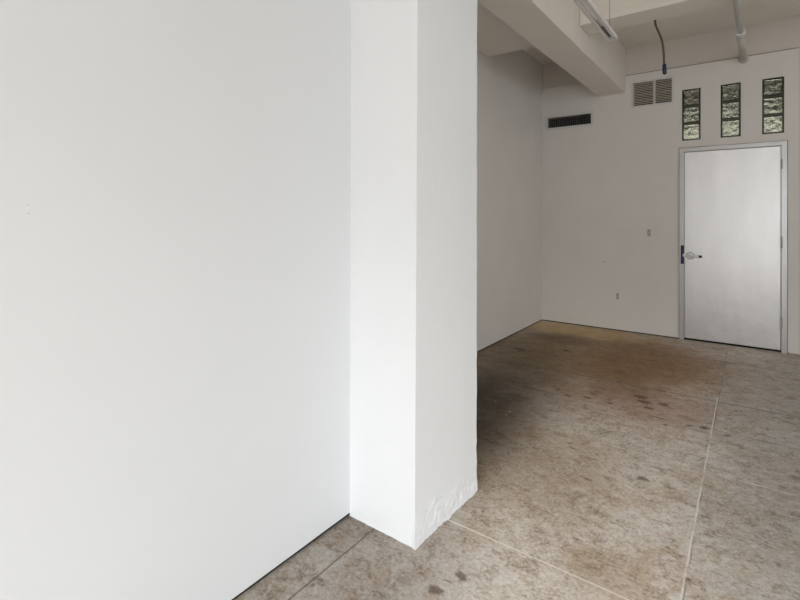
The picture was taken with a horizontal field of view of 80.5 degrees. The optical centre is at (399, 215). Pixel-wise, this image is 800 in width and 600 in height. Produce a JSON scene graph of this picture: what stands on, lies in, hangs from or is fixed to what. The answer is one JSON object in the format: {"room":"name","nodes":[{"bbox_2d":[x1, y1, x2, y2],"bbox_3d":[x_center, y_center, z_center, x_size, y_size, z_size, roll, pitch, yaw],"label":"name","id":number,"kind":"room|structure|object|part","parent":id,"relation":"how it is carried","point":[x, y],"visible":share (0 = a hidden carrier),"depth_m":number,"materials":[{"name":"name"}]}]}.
{"room":"empty studio space","nodes":[
{"label":"empty studio space","id":0,"kind":"room"},
{"bbox_2d":[0,0,350,599],"bbox_3d":[-2.136,-0.063,-0.271,0.100,2.886,7.018,0,0,37],"label":"wall","id":1,"kind":"structure","parent":0,"point":[175,280],"depth_m":1.52,"materials":[{"name":"white paint"}]},
{"bbox_2d":[232,513,349,599],"bbox_3d":[-2.248,1.387,-0.414,0.092,0.016,6.660,0,0,37],"label":"baseboard","id":2,"kind":"structure","parent":1,"relation":"attached to","point":[295,553],"depth_m":1.92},
{"bbox_2d":[477,50,542,350],"bbox_3d":[0.578,-0.327,4.734,0.200,3.437,4.250,0,0,37],"label":"wall","id":3,"kind":"structure","parent":0,"point":[509,85],"depth_m":5.46,"materials":[{"name":"white paint"}]},
{"bbox_2d":[477,320,540,351],"bbox_3d":[0.608,1.398,4.782,0.194,0.013,4.128,0,0,37],"label":"baseboard","id":4,"kind":"structure","parent":3,"relation":"attached to","point":[540,320],"depth_m":5.38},
{"bbox_2d":[235,320,799,599],"bbox_3d":[1.504,1.477,0.686,6.800,0.150,13.300,0,0,37],"label":"floor","id":5,"kind":"structure","parent":0,"point":[612,464],"depth_m":2.42,"materials":[{"name":"concrete"}]},
{"bbox_2d":[350,0,477,549],"bbox_3d":[0.084,-0.049,2.311,0.390,2.901,0.550,0,0,37],"label":"column","id":6,"kind":"structure","parent":5,"relation":"on","point":[413,270],"depth_m":2.12,"materials":[{"name":"paint"}]},
{"bbox_2d":[522,0,799,63],"bbox_3d":[1.015,-2.124,0.023,6.800,0.150,11.640,0,0,37],"label":"ceiling","id":7,"kind":"structure","parent":0,"point":[753,11],"depth_m":4.99,"materials":[{"name":"paint"}]},
{"bbox_2d":[477,1,534,56],"bbox_3d":[0.489,-1.869,3.843,0.714,0.352,2.464,0,0,37],"label":"ceiling","id":8,"kind":"structure","parent":7,"relation":"attached to","point":[494,36],"depth_m":4.46,"materials":[{"name":"paint"}]},
{"bbox_2d":[477,0,625,96],"bbox_3d":[-0.727,-1.775,1.341,0.318,0.549,11.262,0,0,37],"label":"ceiling beam","id":9,"kind":"structure","parent":7,"relation":"attached to","point":[553,27],"depth_m":4.18,"materials":[{"name":"paint"}]},
{"bbox_2d":[573,0,616,40],"bbox_3d":[0.684,-1.618,2.191,0.069,0.857,2.528,0,0,37],"label":"pendant light","id":10,"kind":"object","parent":7,"relation":"hanging from","point":[587,7],"visible":1,"depth_m":2.88,"materials":[{"name":"white metal"}]},
{"bbox_2d":[579,0,597,19],"bbox_3d":[0.564,-1.203,2.028,0.022,0.014,2.125,0,0,37],"label":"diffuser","id":11,"kind":"object","parent":10,"relation":"attached to","point":[584,5],"depth_m":2.74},
{"bbox_2d":[580,0,746,34],"bbox_3d":[3.779,-1.865,2.761,5.225,0.352,0.280,0,0,37],"label":"ceiling beam","id":12,"kind":"structure","parent":7,"relation":"attached to","point":[623,13],"depth_m":3.97,"materials":[{"name":"paint"}]},
{"bbox_2d":[654,20,666,74],"bbox_3d":[2.236,-1.450,4.060,0.099,0.484,0.034,0,0,37],"label":"cable","id":13,"kind":"object","parent":12,"relation":"hanging from","point":[664,67],"visible":1,"depth_m":4.04,"materials":[{"name":"metal"}]},
{"bbox_2d":[542,15,799,354],"bbox_3d":[4.463,-0.314,4.591,6.708,3.450,0.188,0,0,37],"label":"wall","id":14,"kind":"structure","parent":0,"point":[608,182],"depth_m":5.66,"materials":[{"name":"white paint"}]},
{"bbox_2d":[546,111,592,130],"bbox_3d":[2.227,-1.235,6.195,0.612,0.186,0.106,0,0,37],"label":"air vent","id":15,"kind":"object","parent":14,"relation":"in","point":[587,120],"visible":1,"depth_m":6.18,"materials":[{"name":"black metal"}]},
{"bbox_2d":[544,320,678,338],"bbox_3d":[2.564,1.402,5.897,1.602,0.013,0.011,0,0,37],"label":"baseboard","id":16,"kind":"structure","parent":14,"relation":"attached to","point":[544,320],"depth_m":5.83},
{"bbox_2d":[631,75,673,107],"bbox_3d":[3.007,-1.457,5.622,0.452,0.320,0.116,0,0,37],"label":"air vent","id":17,"kind":"object","parent":14,"relation":"in","point":[653,93],"visible":1,"depth_m":5.61,"materials":[{"name":"beige metal"}]},
{"bbox_2d":[682,88,700,140],"bbox_3d":[3.322,-1.145,5.386,0.181,0.582,0.073,0,0,37],"label":"window","id":18,"kind":"structure","parent":14,"relation":"in","point":[691,98],"depth_m":5.36,"materials":[{"name":"green glass"}]},
{"bbox_3d":[3.322,-1.339,5.386,0.149,0.162,0.064,0,0,37],"label":"pressed glass","id":19,"kind":"part","parent":18,"relation":"part of","materials":[{"name":"white"}]},
{"bbox_3d":[3.323,-1.145,5.387,0.149,0.162,0.070,0,0,37],"label":"pressed glass","id":20,"kind":"part","parent":18,"relation":"part of","materials":[{"name":"white"}]},
{"bbox_3d":[3.322,-0.952,5.386,0.149,0.162,0.064,0,0,37],"label":"pressed glass","id":21,"kind":"part","parent":18,"relation":"part of","materials":[{"name":"white"}]},
{"bbox_2d":[626,47,798,75],"bbox_3d":[3.400,-1.704,5.280,1.614,0.010,0.016,0,0,37],"label":"trim","id":22,"kind":"structure","parent":14,"relation":"attached to","point":[797,47],"depth_m":5.21,"materials":[{"name":"white paint"}]},
{"bbox_2d":[721,82,740,137],"bbox_3d":[3.615,-1.145,5.168,0.181,0.582,0.073,0,0,37],"label":"window","id":23,"kind":"structure","parent":14,"relation":"in","point":[730,93],"depth_m":5.15,"materials":[{"name":"green glass"}]},
{"bbox_3d":[3.615,-1.339,5.169,0.149,0.162,0.065,0,0,37],"label":"pressed glass","id":24,"kind":"part","parent":23,"relation":"part of","materials":[{"name":"white"}]},
{"bbox_3d":[3.615,-1.145,5.168,0.149,0.162,0.069,0,0,37],"label":"pressed glass","id":25,"kind":"part","parent":23,"relation":"part of","materials":[{"name":"white"}]},
{"bbox_3d":[3.615,-0.951,5.168,0.149,0.162,0.069,0,0,37],"label":"pressed glass","id":26,"kind":"part","parent":23,"relation":"part of","materials":[{"name":"white"}]},
{"bbox_2d":[679,140,787,353],"bbox_3d":[3.607,0.318,5.161,0.966,2.187,0.235,0,0,37],"label":"door","id":27,"kind":"structure","parent":14,"relation":"in","point":[733,198],"depth_m":5.10,"materials":[{"name":"grey paint"}]},
{"bbox_3d":[3.213,0.441,5.382,0.033,0.212,0.003,0,0,37],"label":"strike plate","id":28,"kind":"part","parent":27,"relation":"part of","materials":[{"name":"black metal"}]},
{"bbox_2d":[733,0,748,63],"bbox_3d":[2.087,-1.669,2.971,0.094,0.116,5.253,0,0,37],"label":"ceiling pipe","id":29,"kind":"object","parent":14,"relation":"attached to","point":[740,31],"visible":1,"depth_m":4.23,"materials":[{"name":"white metal"}]},
{"bbox_2d":[762,77,783,133],"bbox_3d":[3.906,-1.145,4.952,0.181,0.582,0.073,0,0,37],"label":"window","id":30,"kind":"structure","parent":14,"relation":"in","point":[772,88],"depth_m":4.93,"materials":[{"name":"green glass"}]},
{"bbox_3d":[3.906,-1.339,4.953,0.149,0.162,0.064,0,0,37],"label":"pressed glass","id":31,"kind":"part","parent":30,"relation":"part of","materials":[{"name":"white"}]},
{"bbox_3d":[3.906,-1.145,4.953,0.149,0.162,0.068,0,0,37],"label":"pressed glass","id":32,"kind":"part","parent":30,"relation":"part of","materials":[{"name":"white"}]},
{"bbox_3d":[3.905,-0.951,4.952,0.149,0.162,0.068,0,0,37],"label":"pressed glass","id":33,"kind":"part","parent":30,"relation":"part of","materials":[{"name":"white"}]}
]}

